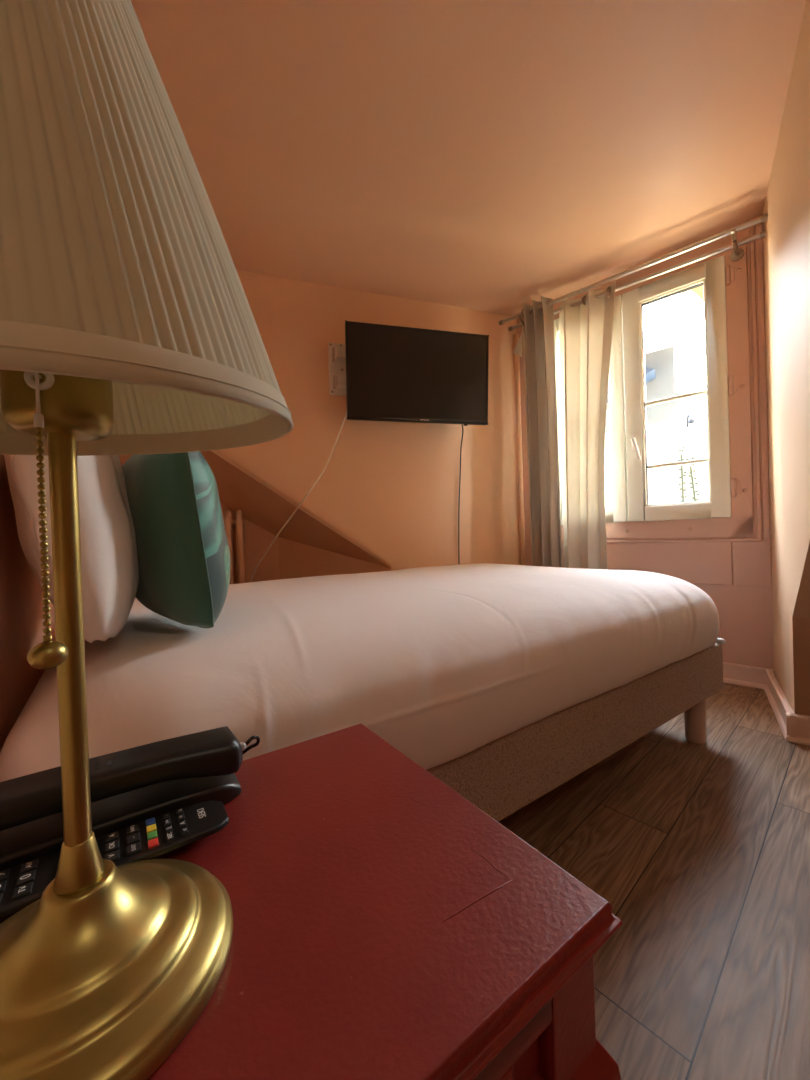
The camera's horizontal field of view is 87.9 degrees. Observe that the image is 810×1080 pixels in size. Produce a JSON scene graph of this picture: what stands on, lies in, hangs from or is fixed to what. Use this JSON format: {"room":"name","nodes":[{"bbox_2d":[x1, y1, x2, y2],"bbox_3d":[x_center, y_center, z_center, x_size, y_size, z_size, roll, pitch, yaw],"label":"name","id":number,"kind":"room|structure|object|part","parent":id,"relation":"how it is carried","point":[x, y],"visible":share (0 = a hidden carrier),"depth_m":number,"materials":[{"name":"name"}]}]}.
{"room":"hotel room","nodes":[
{"label":"hotel room","id":0,"kind":"room"},
{"bbox_2d":[119,455,390,583],"bbox_3d":[-0.929,-0.068,2.274,1.676,1.556,0.244,-2,1,-7],"label":"wall","id":1,"kind":"structure","parent":0,"point":[285,559],"depth_m":2.36,"materials":[{"name":"paint"}]},
{"bbox_2d":[200,270,519,570],"bbox_3d":[-0.475,-0.305,2.309,2.578,2.000,0.350,-2,1,-19],"label":"wall","id":2,"kind":"structure","parent":0,"point":[392,488],"depth_m":2.24,"materials":[{"name":"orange paint"}]},
{"bbox_2d":[328,343,345,395],"bbox_3d":[-0.258,-0.880,2.148,0.263,0.266,0.088,-2,1,-6],"label":"wall bracket","id":3,"kind":"object","parent":2,"relation":"attached to","point":[336,352],"visible":0.48,"depth_m":2.14,"materials":[{"name":"white metal"}]},
{"bbox_2d":[345,320,488,425],"bbox_3d":[0.073,-0.834,2.162,0.758,0.468,0.096,-2,1,-15],"label":"television","id":4,"kind":"object","parent":3,"relation":"attached to","point":[394,373],"visible":1,"depth_m":2.13,"materials":[{"name":"black plastic"}]},
{"bbox_2d":[250,410,346,581],"bbox_3d":[-0.557,-0.236,2.147,0.671,0.975,0.114,-2,1,15],"label":"cable","id":5,"kind":"object","parent":4,"relation":"hanging from","point":[316,481],"visible":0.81,"depth_m":2.08,"materials":[{"name":"beige plastic"}]},
{"bbox_2d":[458,424,462,563],"bbox_3d":[0.312,-0.101,2.327,0.040,1.141,0.140,-2,1,-3],"label":"power cable","id":6,"kind":"object","parent":4,"relation":"hanging from","point":[461,424],"visible":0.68,"depth_m":2.39,"materials":[{"name":"white plastic"}]},
{"bbox_2d":[513,334,525,564],"bbox_3d":[0.694,-0.285,2.520,0.031,1.880,0.032,-2,1,0],"label":"pipe","id":7,"kind":"object","parent":2,"relation":"attached to","point":[515,336],"visible":0.66,"depth_m":2.50,"materials":[{"name":"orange paint"}]},
{"bbox_2d":[131,0,805,315],"bbox_3d":[0.832,-1.386,0.887,3.268,0.100,5.354,-2,1,-33],"label":"ceiling","id":8,"kind":"structure","parent":0,"point":[492,156],"depth_m":1.35,"materials":[{"name":"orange paint"}]},
{"bbox_2d":[516,218,773,668],"bbox_3d":[1.155,-0.357,2.196,1.371,2.000,0.133,-1,1,43],"label":"wall","id":9,"kind":"structure","parent":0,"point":[744,612],"depth_m":1.88,"materials":[{"name":"beige paint"}]},
{"bbox_2d":[554,215,769,543],"bbox_3d":[1.130,-0.669,2.103,1.030,1.370,0.105,-1,1,43],"label":"window","id":10,"kind":"structure","parent":9,"relation":"attached to","point":[729,510],"depth_m":1.88,"materials":[{"name":"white wood"}]},
{"bbox_3d":[0.976,-0.663,2.277,0.404,1.152,0.058,-1,1,43],"label":"sash","id":11,"kind":"part","parent":10,"relation":"part of","materials":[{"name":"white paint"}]},
{"bbox_3d":[1.130,-0.449,2.064,0.035,0.119,0.057,-2,0,0],"label":"handle lever","id":12,"kind":"part","parent":10,"relation":"part of","materials":[{"name":"white plastic"}]},
{"bbox_3d":[1.279,-0.670,1.997,0.413,1.152,0.058,-1,1,43],"label":"sash","id":13,"kind":"part","parent":10,"relation":"part of","materials":[{"name":"white paint"}]},
{"bbox_2d":[730,229,743,260],"bbox_3d":[1.384,-1.236,1.759,0.048,0.065,0.148,-1,1,43],"label":"rod bracket","id":14,"kind":"object","parent":9,"relation":"attached to","point":[737,254],"visible":1,"depth_m":1.79,"materials":[{"name":"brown metal"}]},
{"bbox_2d":[723,662,773,688],"bbox_3d":[1.142,0.601,2.155,1.131,0.085,0.026,-1,1,43],"label":"baseboard","id":15,"kind":"structure","parent":9,"relation":"attached to","point":[737,674],"depth_m":1.83,"materials":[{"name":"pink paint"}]},
{"bbox_3d":[0.700,-1.237,2.412,0.130,0.060,0.137,-2,1,0],"label":"rod bracket","id":16,"kind":"object","parent":9,"relation":"attached to","visible":0},
{"bbox_2d":[499,213,767,325],"bbox_3d":[0.988,-1.264,2.045,1.187,0.046,0.027,-1,1,43],"label":"curtain rod","id":17,"kind":"object","parent":16,"relation":"attached to","point":[763,218],"visible":0.89,"depth_m":1.91,"materials":[{"name":"silver metal"}]},
{"bbox_2d":[521,296,561,567],"bbox_3d":[0.758,-0.342,2.291,0.191,1.914,0.089,-1,1,43],"label":"curtain","id":18,"kind":"object","parent":17,"relation":"hanging from","point":[538,324],"visible":0.72,"depth_m":2.28,"materials":[{"name":"beige fabric"}]},
{"bbox_2d":[508,230,765,330],"bbox_3d":[1.039,-1.241,2.087,1.156,0.050,0.025,-1,1,43],"label":"curtain rod","id":19,"kind":"object","parent":16,"relation":"attached to","point":[762,234],"visible":0.88,"depth_m":1.91,"materials":[{"name":"silver metal"}]},
{"bbox_2d":[513,326,532,565],"bbox_3d":[0.718,-0.304,2.392,0.149,1.839,0.066,-2,1,22],"label":"curtain","id":20,"kind":"object","parent":19,"relation":"hanging from","point":[518,349],"visible":0.17,"depth_m":2.40,"materials":[{"name":"white fabric"}]},
{"bbox_2d":[559,280,615,569],"bbox_3d":[0.964,-0.335,2.179,0.303,1.887,0.088,-1,1,43],"label":"curtain","id":21,"kind":"object","parent":19,"relation":"hanging from","point":[586,328],"visible":0.71,"depth_m":2.18,"materials":[{"name":"white fabric"}]},
{"bbox_2d":[499,682,809,1079],"bbox_3d":[0.901,0.703,0.905,3.268,0.080,5.354,-2,1,-33],"label":"floor","id":22,"kind":"structure","parent":0,"point":[701,852],"depth_m":0.82,"materials":[{"name":"laminate"}]},
{"bbox_2d":[0,455,55,751],"bbox_3d":[-0.768,0.287,0.836,0.055,0.862,1.345,-2,1,-35],"label":"headboard","id":23,"kind":"object","parent":22,"relation":"on","point":[21,613],"visible":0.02,"depth_m":0.69,"materials":[{"name":"wood"}]},
{"bbox_2d":[224,510,244,583],"bbox_3d":[-1.129,0.285,2.150,0.604,0.868,0.144,-2,1,-19],"label":"radiator","id":24,"kind":"object","parent":22,"relation":"on","point":[239,522],"visible":0.12,"depth_m":2.17,"materials":[{"name":"brown paint"}]},
{"bbox_2d":[148,723,622,1079],"bbox_3d":[-0.137,0.462,0.252,0.447,0.480,0.316,-2,1,-35],"label":"nightstand","id":25,"kind":"object","parent":22,"relation":"on","point":[386,926],"visible":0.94,"depth_m":0.24,"materials":[{"name":"red paint"}]},
{"bbox_2d":[0,800,228,923],"bbox_3d":[-0.222,0.216,0.267,0.203,0.018,0.042,-2,1,-35],"label":"remote control","id":26,"kind":"object","parent":25,"relation":"on","point":[24,884],"visible":0.69,"depth_m":0.28,"materials":[{"name":"black plastic"}]},
{"bbox_2d":[0,773,240,870],"bbox_3d":[-0.258,0.215,0.315,0.248,0.021,0.068,-2,1,-35],"label":"telephone","id":27,"kind":"object","parent":25,"relation":"on","point":[42,837],"visible":0.5,"depth_m":0.32,"materials":[{"name":"black plastic"}]},
{"bbox_2d":[0,726,259,830],"bbox_3d":[-0.244,0.193,0.312,0.270,0.045,0.048,-2,1,-35],"label":"telephone handset","id":28,"kind":"object","parent":27,"relation":"on","point":[217,751],"visible":0.97,"depth_m":0.32,"materials":[{"name":"black plastic"}]},
{"bbox_3d":[-0.153,0.196,0.386,0.036,0.031,0.017,-2,0,0],"label":"handset cord","id":29,"kind":"part","parent":28,"relation":"part of","materials":[{"name":"black plastic"}]},
{"bbox_2d":[0,0,293,1079],"bbox_3d":[-0.171,-0.017,0.209,0.228,0.482,0.226,-2,1,15],"label":"table lamp","id":30,"kind":"object","parent":25,"relation":"on","point":[128,326],"visible":1,"depth_m":0.17,"materials":[{"name":"white fabric"}]},
{"bbox_3d":[-0.164,-0.062,0.188,0.004,0.025,0.006,-2,1,-33],"label":"pull cord","id":31,"kind":"part","parent":30,"relation":"part of","materials":[{"name":"white plastic"}]},
{"bbox_3d":[-0.161,-0.003,0.187,0.003,0.096,0.003,-2,0,0],"label":"ball chain","id":32,"kind":"part","parent":30,"relation":"part of","materials":[{"name":"gold metal"}]},
{"bbox_3d":[-0.159,0.050,0.187,0.014,0.015,0.014,-2,0,0],"label":"pull knob","id":33,"kind":"part","parent":30,"relation":"part of","materials":[{"name":"gold metal"}]},
{"bbox_2d":[0,370,113,440],"bbox_3d":[-0.172,-0.083,0.208,0.043,0.062,0.045,-2,0,0],"label":"socket","id":34,"kind":"object","parent":30,"relation":"attached to","point":[53,407],"depth_m":0.19,"materials":[{"name":"gold metal"}]},
{"bbox_3d":[-0.176,-0.150,0.208,0.226,0.214,0.225,-2,0,0],"label":"lamp shade","id":35,"kind":"part","parent":30,"relation":"part of","materials":[{"name":"beige fabric"}]},
{"bbox_3d":[-0.056,0.421,0.141,0.281,0.300,0.010,-2,1,-35],"label":"panel","id":36,"kind":"part","parent":25,"relation":"part of","materials":[{"name":"red paint"}]},
{"bbox_2d":[427,638,725,821],"bbox_3d":[0.003,0.523,1.381,1.739,0.331,1.206,-2,1,-35],"label":"bed","id":37,"kind":"object","parent":22,"relation":"on","point":[502,776],"visible":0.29,"depth_m":0.93,"materials":[{"name":"beige fabric"}]},
{"bbox_2d":[0,563,718,781],"bbox_3d":[-0.007,0.248,1.377,1.796,0.245,1.252,-2,1,-35],"label":"mattress","id":38,"kind":"object","parent":37,"relation":"on","point":[442,664],"visible":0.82,"depth_m":0.71,"materials":[{"name":"white fabric"}]},
{"bbox_2d":[4,455,138,642],"bbox_3d":[-0.582,-0.062,0.757,0.173,0.432,0.607,-2,1,-35],"label":"pillow","id":39,"kind":"object","parent":38,"relation":"on","point":[109,555],"visible":0.56,"depth_m":0.54,"materials":[{"name":"white fabric"}]},
{"bbox_2d":[122,451,229,627],"bbox_3d":[-0.435,-0.011,0.770,0.393,0.318,0.160,-1,1,43],"label":"cushion","id":40,"kind":"object","parent":38,"relation":"on","point":[183,551],"visible":0.77,"depth_m":0.63,"materials":[{"name":"green fabric"}]},
{"bbox_2d":[188,451,229,622],"bbox_3d":[-0.413,-0.012,0.790,0.100,0.314,0.389,-2,1,-43],"label":"print","id":41,"kind":"object","parent":40,"relation":"attached to","point":[208,547],"depth_m":0.64,"materials":[{"name":"green fabric"}]},
{"bbox_3d":[0.954,0.574,1.381,0.062,0.165,0.062,-2,0,0],"label":"leg","id":42,"kind":"part","parent":37,"relation":"part of","materials":[{"name":"paint"}]},
{"bbox_2d":[681,285,703,305],"bbox_3d":[1.290,-0.814,2.361,1.520,1.500,0.120,-1,1,43],"label":"sky","id":43,"kind":"structure","parent":0,"point":[697,293],"depth_m":2.11,"materials":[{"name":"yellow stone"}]},
{"bbox_2d":[762,0,809,715],"bbox_3d":[0.903,-0.337,0.825,0.067,2.000,2.325,-2,1,35],"label":"wall","id":44,"kind":"structure","parent":0,"point":[786,243],"depth_m":1.33,"materials":[{"name":"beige paint"}]},
{"bbox_2d":[764,669,795,740],"bbox_3d":[1.393,0.598,1.571,0.026,0.085,0.542,-2,1,35],"label":"baseboard","id":45,"kind":"structure","parent":44,"relation":"attached to","point":[780,705],"depth_m":1.51,"materials":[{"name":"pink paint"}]},
{"bbox_2d":[789,614,809,715],"bbox_3d":[2.132,0.423,0.871,2.004,0.398,0.060,-2,1,31],"label":"wall","id":46,"kind":"structure","parent":0,"point":[792,629],"depth_m":1.35,"materials":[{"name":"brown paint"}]},
{"bbox_2d":[786,713,809,745],"bbox_3d":[2.051,0.583,0.874,1.902,0.085,0.026,-2,1,31],"label":"baseboard","id":47,"kind":"structure","parent":46,"relation":"attached to","point":[802,721],"depth_m":1.34,"materials":[{"name":"beige paint"}]},
{"label":"outside","id":48,"kind":"structure","parent":0,"visible":0},
{"bbox_2d":[605,337,691,432],"bbox_3d":[2.958,0.883,8.052,4.240,7.300,3.500,-2,1,33],"label":"stone house","id":49,"kind":"structure","parent":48,"point":[660,357],"depth_m":5.91,"materials":[{"name":"white stone"}]},
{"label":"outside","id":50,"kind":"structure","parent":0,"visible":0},
{"bbox_2d":[604,414,708,507],"bbox_3d":[2.928,1.547,5.422,7.000,6.020,0.792,-2,1,33],"label":"house","id":51,"kind":"structure","parent":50,"point":[663,438],"depth_m":5.03,"materials":[{"name":"grey stone"}]},
{"bbox_2d":[677,443,686,502],"bbox_3d":[3.309,1.708,4.916,0.100,5.690,0.026,-2,1,33],"label":"climbing vine","id":52,"kind":"object","parent":51,"relation":"attached to","point":[681,457],"visible":0.13,"depth_m":4.89,"materials":[{"name":"green plant"}]},
{"bbox_3d":[3.311,1.774,4.917,0.032,5.550,0.019,-2,1,30],"label":"stem","id":53,"kind":"part","parent":52,"relation":"part of","materials":[{"name":"green plant"}]},
{"bbox_2d":[686,457,699,501],"bbox_3d":[3.467,1.792,4.818,0.291,5.507,0.026,-2,1,33],"label":"climbing vine","id":54,"kind":"object","parent":51,"relation":"attached to","point":[692,487],"visible":0.08,"depth_m":4.83,"materials":[{"name":"green plant"}]},
{"bbox_3d":[3.468,1.845,4.819,0.222,5.402,0.020,-2,1,33],"label":"stem","id":55,"kind":"part","parent":54,"relation":"part of","materials":[{"name":"green plant"}]}
]}

